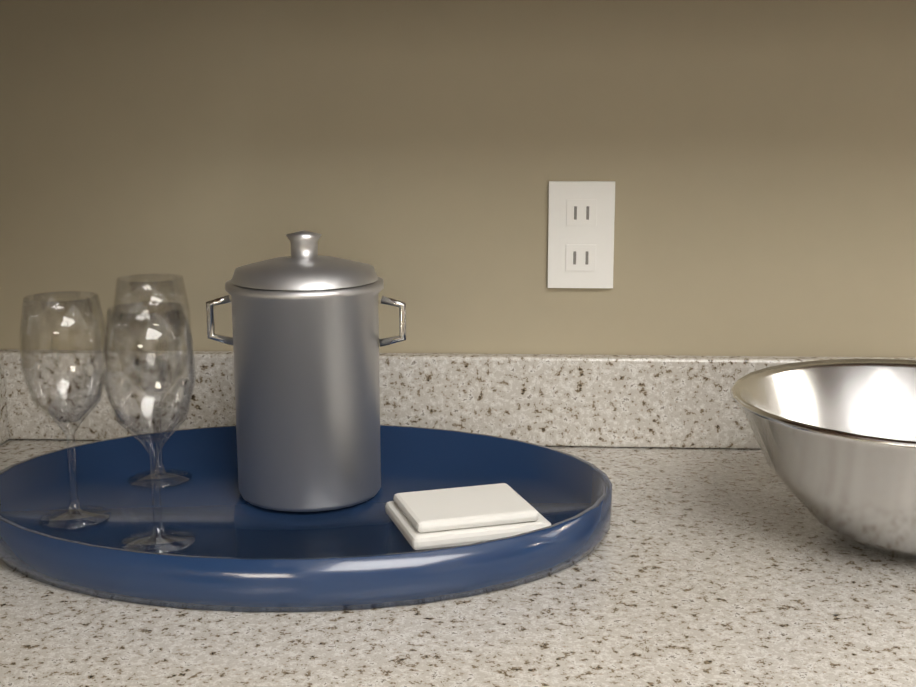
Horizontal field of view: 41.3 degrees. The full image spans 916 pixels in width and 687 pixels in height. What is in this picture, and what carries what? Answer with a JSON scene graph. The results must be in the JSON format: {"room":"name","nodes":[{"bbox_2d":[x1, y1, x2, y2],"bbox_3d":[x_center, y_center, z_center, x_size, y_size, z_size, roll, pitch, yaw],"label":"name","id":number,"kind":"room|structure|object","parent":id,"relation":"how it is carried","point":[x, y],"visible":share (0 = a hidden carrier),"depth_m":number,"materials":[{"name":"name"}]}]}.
{"room":"kitchen","nodes":[
{"label":"kitchen","id":0,"kind":"room"},
{"bbox_2d":[0,0,915,357],"bbox_3d":[0.162,-0.415,1.473,1.350,2.800,0.450,0,11,3],"label":"wall","id":1,"kind":"structure","parent":0,"point":[754,160],"depth_m":1.29,"materials":[{"name":"beige paint"}]},
{"bbox_2d":[548,181,614,287],"bbox_3d":[0.132,-0.116,1.297,0.070,0.114,0.008,0,11,3],"label":"electrical outlet","id":2,"kind":"object","parent":1,"relation":"attached to","point":[581,216],"visible":1,"depth_m":1.29,"materials":[{"name":"white plastic"}]},
{"bbox_3d":[3.173,1.243,0.502,7.800,0.100,7.860,0,11,3],"label":"floor","id":3,"kind":"structure","parent":0,"visible":0},
{"bbox_3d":[1.405,0.745,0.550,1.247,0.868,1.214,0,11,3],"label":"base cabinet","id":4,"kind":"object","parent":3,"relation":"on","visible":0},
{"bbox_2d":[0,349,915,686],"bbox_3d":[0.942,0.394,-0.056,3.087,0.447,3.635,0,11,3],"label":"countertop","id":5,"kind":"structure","parent":4,"relation":"on","point":[720,555],"depth_m":0.93,"materials":[{"name":"stone"}]},
{"bbox_2d":[0,425,611,611],"bbox_3d":[-0.141,0.140,1.072,0.550,0.042,0.390,0,11,3],"label":"tray","id":6,"kind":"object","parent":5,"relation":"on","point":[241,554],"visible":0.83,"depth_m":1.02,"materials":[{"name":"blue paint"}]},
{"bbox_2d":[19,291,110,529],"bbox_3d":[-0.332,0.056,1.036,0.072,0.195,0.072,0,11,3],"label":"wine glass","id":7,"kind":"object","parent":6,"relation":"on","point":[102,331],"visible":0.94,"depth_m":1.03,"materials":[{"name":"clear glass"}]},
{"bbox_2d":[103,302,195,553],"bbox_3d":[-0.246,0.067,0.977,0.072,0.195,0.072,0,11,3],"label":"wine glass","id":8,"kind":"object","parent":6,"relation":"on","point":[107,374],"visible":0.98,"depth_m":0.97,"materials":[{"name":"clear glass"}]},
{"bbox_2d":[113,273,191,488],"bbox_3d":[-0.286,0.035,1.147,0.072,0.195,0.072,0,11,3],"label":"wine glass","id":9,"kind":"object","parent":6,"relation":"on","point":[182,286],"visible":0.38,"depth_m":1.14,"materials":[{"name":"clear glass"}]},
{"bbox_2d":[206,230,405,511],"bbox_3d":[-0.138,0.018,1.109,0.182,0.242,0.142,0,11,3],"label":"ice bucket","id":10,"kind":"object","parent":6,"relation":"on","point":[304,341],"visible":1,"depth_m":1.06,"materials":[{"name":"silver metal"}]},
{"bbox_2d":[385,483,550,549],"bbox_3d":[0.007,0.144,1.034,0.120,0.022,0.100,-3,11,-16],"label":"napkin","id":11,"kind":"object","parent":6,"relation":"on","point":[438,518],"visible":0.81,"depth_m":1.00,"materials":[{"name":"white fabric"}]},
{"bbox_2d":[730,359,915,559],"bbox_3d":[0.388,0.105,1.025,0.314,0.126,0.314,0,11,3],"label":"mixing bowl","id":12,"kind":"object","parent":5,"relation":"on","point":[836,439],"visible":1,"depth_m":0.98,"materials":[{"name":"silver metal"}]}
]}

